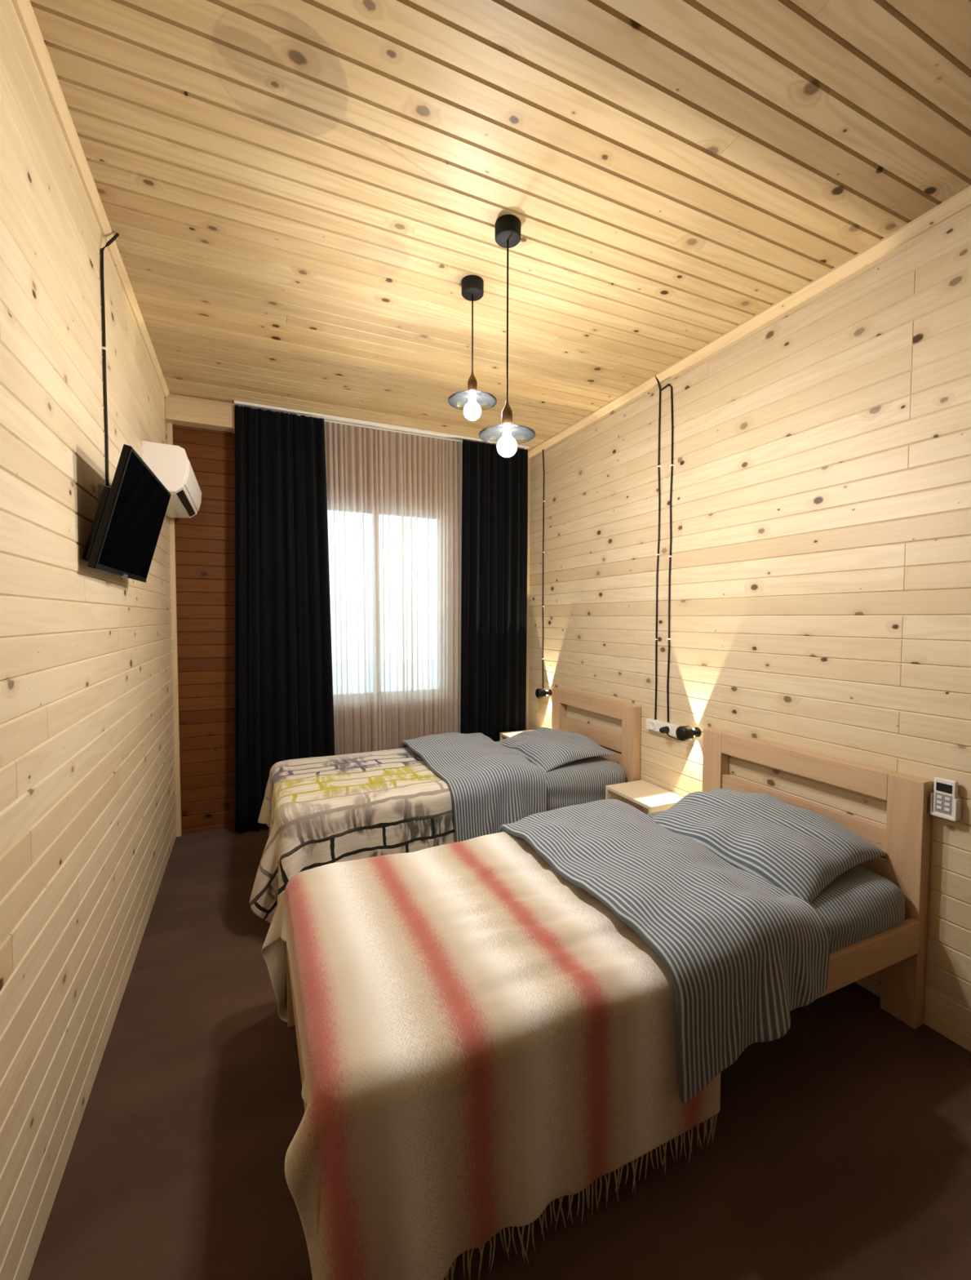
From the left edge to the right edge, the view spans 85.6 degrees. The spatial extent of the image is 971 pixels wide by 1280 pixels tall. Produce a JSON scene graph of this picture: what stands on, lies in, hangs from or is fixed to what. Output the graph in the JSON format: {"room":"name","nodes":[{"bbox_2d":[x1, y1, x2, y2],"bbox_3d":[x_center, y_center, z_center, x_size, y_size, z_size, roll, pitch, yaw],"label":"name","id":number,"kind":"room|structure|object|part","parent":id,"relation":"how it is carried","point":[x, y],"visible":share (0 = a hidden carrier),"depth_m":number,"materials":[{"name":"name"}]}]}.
{"room":"hotel room","nodes":[
{"label":"hotel room","id":0,"kind":"room"},
{"bbox_2d":[0,0,176,1279],"bbox_3d":[-0.986,-0.020,0.982,0.080,2.800,5.200,-1,3,-24],"label":"wall","id":1,"kind":"structure","parent":0,"point":[88,824],"depth_m":1.37,"materials":[{"name":"brown wood"}]},
{"bbox_2d":[11,0,169,397],"bbox_3d":[-0.932,-1.405,0.947,0.028,0.028,5.200,-1,3,-24],"label":"trim","id":2,"kind":"structure","parent":1,"relation":"attached to","point":[24,11],"depth_m":1.53,"materials":[{"name":"brown wood"}]},
{"bbox_2d":[100,232,119,486],"bbox_3d":[-1.329,-0.999,1.863,0.019,0.912,0.081,0,2,8],"label":"cable","id":3,"kind":"object","parent":1,"relation":"attached to","point":[113,239],"visible":1,"depth_m":1.83,"materials":[{"name":"black plastic"}]},
{"bbox_2d":[83,444,171,582],"bbox_3d":[-1.259,-0.408,1.856,0.157,0.379,0.660,-1,3,-22],"label":"television","id":4,"kind":"object","parent":1,"relation":"attached to","point":[128,521],"visible":1,"depth_m":1.71,"materials":[{"name":"black plastic"}]},
{"bbox_2d":[142,440,201,518],"bbox_3d":[-1.704,-0.849,2.887,0.196,0.238,0.755,-1,3,-24],"label":"air conditioner","id":5,"kind":"object","parent":1,"relation":"attached to","point":[171,464],"visible":0.89,"depth_m":2.57,"materials":[{"name":"white plastic"}]},
{"bbox_2d":[176,489,195,516],"bbox_3d":[-1.659,-0.752,2.911,0.031,0.026,0.655,-1,3,-24],"label":"air vent","id":6,"kind":"object","parent":5,"relation":"attached to","point":[184,500],"depth_m":2.87,"materials":[{"name":"black plastic"}]},
{"bbox_3d":[-1.625,-0.848,2.922,0.024,0.130,0.715,-1,3,-24],"label":"panel","id":7,"kind":"part","parent":5,"relation":"part of","materials":[{"name":"white plastic"}]},
{"bbox_2d":[167,422,182,836],"bbox_3d":[-1.996,-0.044,3.363,0.028,2.645,0.030,-1,3,-24],"label":"trim","id":8,"kind":"structure","parent":1,"relation":"attached to","point":[170,426],"depth_m":3.36,"materials":[{"name":"brown wood"}]},
{"bbox_2d":[173,424,367,834],"bbox_3d":[-0.861,-0.144,3.974,2.603,2.800,0.160,-1,3,-24],"label":"wall","id":9,"kind":"structure","parent":0,"point":[205,541],"depth_m":3.46,"materials":[{"name":"brown wood"}]},
{"bbox_2d":[164,395,235,433],"bbox_3d":[-1.813,-1.437,3.345,0.388,0.150,0.105,-1,3,-24],"label":"trim","id":10,"kind":"structure","parent":9,"relation":"attached to","point":[178,411],"depth_m":3.31,"materials":[{"name":"brown wood"}]},
{"bbox_2d":[169,393,234,405],"bbox_3d":[-1.815,-1.514,3.343,0.386,0.015,0.100,-1,3,-24],"label":"trim","id":11,"kind":"structure","parent":9,"relation":"attached to","point":[171,395],"depth_m":3.30,"materials":[{"name":"brown wood"}]},
{"bbox_2d":[525,456,530,729],"bbox_3d":[0.320,-0.159,4.405,0.095,2.800,0.022,-1,3,-24],"label":"trim","id":12,"kind":"structure","parent":9,"relation":"attached to","point":[529,458],"depth_m":4.40,"materials":[{"name":"brown wood"}]},
{"bbox_2d":[27,826,970,1279],"bbox_3d":[0.234,1.399,1.592,2.603,0.080,5.200,-1,3,-24],"label":"floor","id":13,"kind":"structure","parent":0,"point":[841,1147],"depth_m":1.39,"materials":[{"name":"brown wood"}]},
{"bbox_2d":[278,687,641,875],"bbox_3d":[-0.187,0.844,3.181,2.042,0.896,0.943,-1,3,-24],"label":"bed","id":14,"kind":"object","parent":13,"relation":"on","point":[628,743],"visible":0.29,"depth_m":3.36,"materials":[{"name":"beige wood"}]},
{"bbox_2d":[249,746,455,923],"bbox_3d":[-0.678,1.013,2.915,1.116,0.577,1.162,-1,3,-21],"label":"blanket","id":15,"kind":"object","parent":14,"relation":"on","point":[317,811],"visible":0.77,"depth_m":2.54,"materials":[{"name":"fabric"}]},
{"bbox_3d":[0.551,0.813,3.964,0.054,0.896,0.112,-1,3,-24],"label":"headboard post","id":16,"kind":"part","parent":14,"relation":"part of","materials":[{"name":"beige wood"}]},
{"bbox_2d":[495,741,626,811],"bbox_3d":[-0.198,0.876,3.178,1.948,0.272,0.928,-1,3,-24],"label":"mattress","id":17,"kind":"object","parent":14,"relation":"on","point":[584,780],"visible":0.13,"depth_m":3.04,"materials":[{"name":"grey fabric"}]},
{"bbox_2d":[400,732,546,842],"bbox_3d":[-0.116,0.882,3.184,0.552,0.472,1.066,-1,3,-24],"label":"duvet","id":18,"kind":"object","parent":17,"relation":"on","point":[492,784],"visible":0.94,"depth_m":2.79,"materials":[{"name":"grey fabric"}]},
{"bbox_2d":[497,727,615,773],"bbox_3d":[0.415,0.671,3.388,0.529,0.134,0.641,-1,3,-29],"label":"pillow","id":19,"kind":"object","parent":17,"relation":"on","point":[548,748],"visible":0.89,"depth_m":3.22,"materials":[{"name":"grey fabric"}]},
{"bbox_3d":[0.721,0.430,3.572,0.054,0.098,0.711,-1,3,-24],"label":"headboard rail","id":20,"kind":"part","parent":14,"relation":"part of","materials":[{"name":"beige wood"}]},
{"bbox_3d":[0.889,0.845,3.214,0.054,0.896,0.112,-1,3,-24],"label":"headboard post","id":21,"kind":"part","parent":14,"relation":"part of","materials":[{"name":"beige wood"}]},
{"bbox_2d":[500,728,536,740],"bbox_3d":[0.326,0.995,4.102,0.348,0.520,0.270,-1,3,-24],"label":"nightstand","id":22,"kind":"object","parent":13,"relation":"on","point":[503,735],"visible":0.09,"depth_m":4.13,"materials":[{"name":"beige wood"}]},
{"bbox_2d":[286,728,933,1236],"bbox_3d":[0.416,0.915,1.842,2.042,0.868,0.963,-1,3,-24],"label":"bed","id":23,"kind":"object","parent":13,"relation":"on","point":[900,952],"visible":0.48,"depth_m":1.86,"materials":[{"name":"beige wood"}]},
{"bbox_3d":[-0.672,1.153,1.854,0.060,0.385,0.060,-1,3,-24],"label":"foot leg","id":24,"kind":"part","parent":23,"relation":"part of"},
{"bbox_3d":[-0.502,1.034,1.435,0.030,0.110,0.835,-1,3,-24],"label":"foot rail","id":25,"kind":"part","parent":23,"relation":"part of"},
{"bbox_3d":[-0.305,1.188,1.039,0.060,0.385,0.060,-1,3,-24],"label":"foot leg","id":26,"kind":"part","parent":23,"relation":"part of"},
{"bbox_2d":[262,831,720,1279],"bbox_3d":[-0.088,1.080,1.645,1.130,0.553,1.117,-1,3,-24],"label":"blanket","id":27,"kind":"object","parent":23,"relation":"on","point":[485,1041],"visible":0.91,"depth_m":1.21,"materials":[{"name":"fabric"}]},
{"bbox_3d":[1.150,0.884,2.634,0.054,0.868,0.112,-1,3,-24],"label":"headboard post","id":28,"kind":"part","parent":23,"relation":"part of","materials":[{"name":"beige wood"}]},
{"bbox_2d":[647,810,906,953],"bbox_3d":[0.405,0.926,1.838,1.948,0.202,0.945,-1,3,-24],"label":"mattress","id":29,"kind":"object","parent":23,"relation":"on","point":[860,904],"visible":0.06,"depth_m":1.73,"materials":[{"name":"grey fabric"}]},
{"bbox_2d":[497,799,830,1103],"bbox_3d":[0.532,0.932,1.866,0.589,0.412,1.098,-1,3,-24],"label":"duvet","id":30,"kind":"object","parent":29,"relation":"on","point":[740,952],"visible":0.99,"depth_m":1.47,"materials":[{"name":"grey fabric"}]},
{"bbox_2d":[653,788,888,904],"bbox_3d":[1.042,0.736,2.044,0.545,0.203,0.683,-1,3,-31],"label":"pillow","id":31,"kind":"object","parent":29,"relation":"on","point":[800,851],"visible":0.82,"depth_m":1.89,"materials":[{"name":"grey fabric"}]},
{"bbox_3d":[1.324,0.516,2.234,0.054,0.098,0.731,-1,3,-24],"label":"headboard rail","id":32,"kind":"part","parent":23,"relation":"part of","materials":[{"name":"beige wood"}]},
{"bbox_3d":[0.592,1.038,1.415,1.968,0.110,0.030,-1,3,-24],"label":"rail","id":33,"kind":"part","parent":23,"relation":"part of","materials":[{"name":"beige wood"}]},
{"bbox_3d":[1.495,0.917,1.866,0.054,0.868,0.112,-1,3,-24],"label":"headboard post","id":34,"kind":"part","parent":23,"relation":"part of","materials":[{"name":"beige wood"}]},
{"bbox_2d":[605,779,684,813],"bbox_3d":[0.895,1.077,2.933,0.270,0.456,0.377,-1,3,-24],"label":"nightstand","id":35,"kind":"object","parent":13,"relation":"on","point":[648,797],"visible":0.3,"depth_m":2.92,"materials":[{"name":"beige wood"}]},
{"bbox_3d":[0.822,1.079,3.097,0.270,0.438,0.018,-1,3,-24],"label":"panel","id":36,"kind":"part","parent":35,"relation":"part of","materials":[{"name":"beige wood"}]},
{"bbox_3d":[1.015,1.054,2.986,0.008,0.378,0.341,-1,3,-24],"label":"panel","id":37,"kind":"part","parent":35,"relation":"part of","materials":[{"name":"beige wood"}]},
{"bbox_3d":[0.969,1.093,2.770,0.270,0.438,0.018,-1,3,-24],"label":"panel","id":38,"kind":"part","parent":35,"relation":"part of","materials":[{"name":"beige wood"}]},
{"bbox_2d":[30,0,970,450],"bbox_3d":[0.242,-1.478,1.472,2.603,0.080,5.200,-1,3,-24],"label":"ceiling","id":39,"kind":"structure","parent":0,"point":[300,197],"depth_m":1.61,"materials":[{"name":"brown wood"}]},
{"bbox_2d":[234,400,529,448],"bbox_3d":[-0.643,-1.529,3.805,2.130,0.015,0.111,-1,3,-24],"label":"rail","id":40,"kind":"object","parent":39,"relation":"attached to","point":[327,418],"visible":0.63,"depth_m":3.72,"materials":[{"name":"white plastic"}]},
{"bbox_2d":[234,404,334,832],"bbox_3d":[-1.346,-0.123,3.519,0.648,2.770,0.073,-1,3,-24],"label":"curtain","id":41,"kind":"object","parent":40,"relation":"hanging from","point":[284,705],"visible":0.88,"depth_m":3.49,"materials":[{"name":"black fabric"}]},
{"bbox_2d":[324,421,462,755],"bbox_3d":[-0.660,-0.133,3.884,1.052,2.763,0.066,-1,3,-24],"label":"sheer curtain","id":42,"kind":"object","parent":40,"relation":"hanging from","point":[394,500],"visible":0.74,"depth_m":3.85,"materials":[{"name":"white fabric"}]},
{"bbox_2d":[460,440,528,741],"bbox_3d":[0.072,-0.146,4.159,0.574,2.770,0.073,-1,3,-24],"label":"curtain","id":43,"kind":"object","parent":40,"relation":"hanging from","point":[495,486],"visible":0.85,"depth_m":4.13,"materials":[{"name":"black fabric"}]},
{"bbox_2d":[448,275,497,420],"bbox_3d":[-0.054,-1.189,2.161,0.203,0.556,0.203,-1,3,-24],"label":"pendant lamp","id":44,"kind":"object","parent":39,"relation":"hanging from","point":[473,286],"visible":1,"depth_m":2.15,"materials":[{"name":"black metal"}]},
{"bbox_3d":[-0.054,-1.005,2.169,0.203,0.037,0.203,-1,3,-24],"label":"lamp shade","id":45,"kind":"part","parent":44,"relation":"part of","materials":[{"name":"clear glass"}]},
{"bbox_3d":[-0.054,-1.261,2.158,0.006,0.313,0.006,-1,3,-24],"label":"cord","id":46,"kind":"part","parent":44,"relation":"part of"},
{"bbox_3d":[-0.054,-0.965,2.171,0.072,0.107,0.072,-1,3,-24],"label":"bulb","id":47,"kind":"part","parent":44,"relation":"part of","materials":[{"name":"white glass"}]},
{"bbox_2d":[478,214,535,457],"bbox_3d":[0.077,-1.053,1.852,0.203,0.802,0.203,-1,3,-24],"label":"pendant lamp","id":48,"kind":"object","parent":39,"relation":"hanging from","point":[508,227],"visible":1,"depth_m":1.85,"materials":[{"name":"black metal"}]},
{"bbox_3d":[0.077,-0.746,1.865,0.203,0.037,0.203,-1,3,-24],"label":"lamp shade","id":49,"kind":"part","parent":48,"relation":"part of","materials":[{"name":"clear glass"}]},
{"bbox_3d":[0.077,-0.706,1.867,0.072,0.107,0.072,-1,3,-24],"label":"bulb","id":50,"kind":"part","parent":48,"relation":"part of","materials":[{"name":"white glass"}]},
{"bbox_3d":[0.078,-1.124,1.849,0.006,0.559,0.006,-1,3,-24],"label":"cord","id":51,"kind":"part","parent":48,"relation":"part of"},
{"bbox_2d":[528,205,970,1052],"bbox_3d":[1.462,-0.059,2.082,0.080,2.800,5.200,-1,3,-24],"label":"wall","id":52,"kind":"structure","parent":0,"point":[820,593],"depth_m":2.21,"materials":[{"name":"brown wood"}]},
{"bbox_2d":[535,688,551,698],"bbox_3d":[0.455,0.415,4.097,0.118,0.078,0.078,-1,3,-24],"label":"wall lamp","id":53,"kind":"object","parent":52,"relation":"attached to","point":[540,692],"visible":1,"depth_m":4.06,"materials":[{"name":"black plastic"}]},
{"bbox_2d":[542,449,545,688],"bbox_3d":[0.458,-0.577,4.185,0.012,1.926,0.042,-1,3,-24],"label":"power cable","id":54,"kind":"object","parent":52,"relation":"attached to","point":[544,501],"visible":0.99,"depth_m":4.17,"materials":[{"name":"black plastic"}]},
{"bbox_2d":[654,375,661,719],"bbox_3d":[0.976,-0.516,3.005,0.044,1.961,0.021,0,2,0],"label":"power cable","id":55,"kind":"object","parent":52,"relation":"attached to","point":[656,638],"visible":1,"depth_m":3.00,"materials":[{"name":"black plastic"}]},
{"bbox_2d":[646,718,679,736],"bbox_3d":[1.003,0.495,2.978,0.038,0.060,0.235,-1,3,-24],"label":"wall socket","id":56,"kind":"object","parent":52,"relation":"attached to","point":[651,724],"visible":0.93,"depth_m":2.98,"materials":[{"name":"white plastic"}]},
{"bbox_2d":[649,721,656,729],"bbox_3d":[0.964,0.493,3.024,0.004,0.048,0.048,-1,3,-24],"label":"socket","id":57,"kind":"object","parent":56,"relation":"attached to","point":[652,724],"depth_m":3.02,"materials":[{"name":"white plastic"}]},
{"bbox_2d":[661,383,674,722],"bbox_3d":[1.012,-0.481,2.954,0.012,1.885,0.101,-1,3,-24],"label":"power cable","id":58,"kind":"object","parent":52,"relation":"attached to","point":[672,465],"visible":1,"depth_m":2.92,"materials":[{"name":"black plastic"}]},
{"bbox_2d":[675,725,701,741],"bbox_3d":[1.064,0.487,2.744,0.118,0.078,0.078,-1,3,-24],"label":"wall lamp","id":59,"kind":"object","parent":52,"relation":"attached to","point":[684,733],"visible":1,"depth_m":2.71,"materials":[{"name":"black plastic"}]},
{"bbox_2d":[659,726,679,740],"bbox_3d":[1.044,0.517,2.855,0.053,0.068,0.192,-2,3,-43],"label":"cable","id":60,"kind":"object","parent":59,"relation":"attached to","point":[665,729],"visible":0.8,"depth_m":2.90,"materials":[{"name":"black plastic"}]},
{"bbox_2d":[528,186,970,457],"bbox_3d":[1.411,-1.437,2.000,0.038,0.040,5.200,-1,3,-24],"label":"trim","id":61,"kind":"structure","parent":52,"relation":"attached to","point":[962,201],"depth_m":2.21,"materials":[{"name":"brown wood"}]},
{"bbox_2d":[930,777,962,821],"bbox_3d":[1.550,0.532,1.764,0.036,0.130,0.072,-1,3,-24],"label":"remote control","id":62,"kind":"object","parent":52,"relation":"attached to","point":[946,802],"visible":1,"depth_m":1.75,"materials":[{"name":"white plastic"}]}
]}

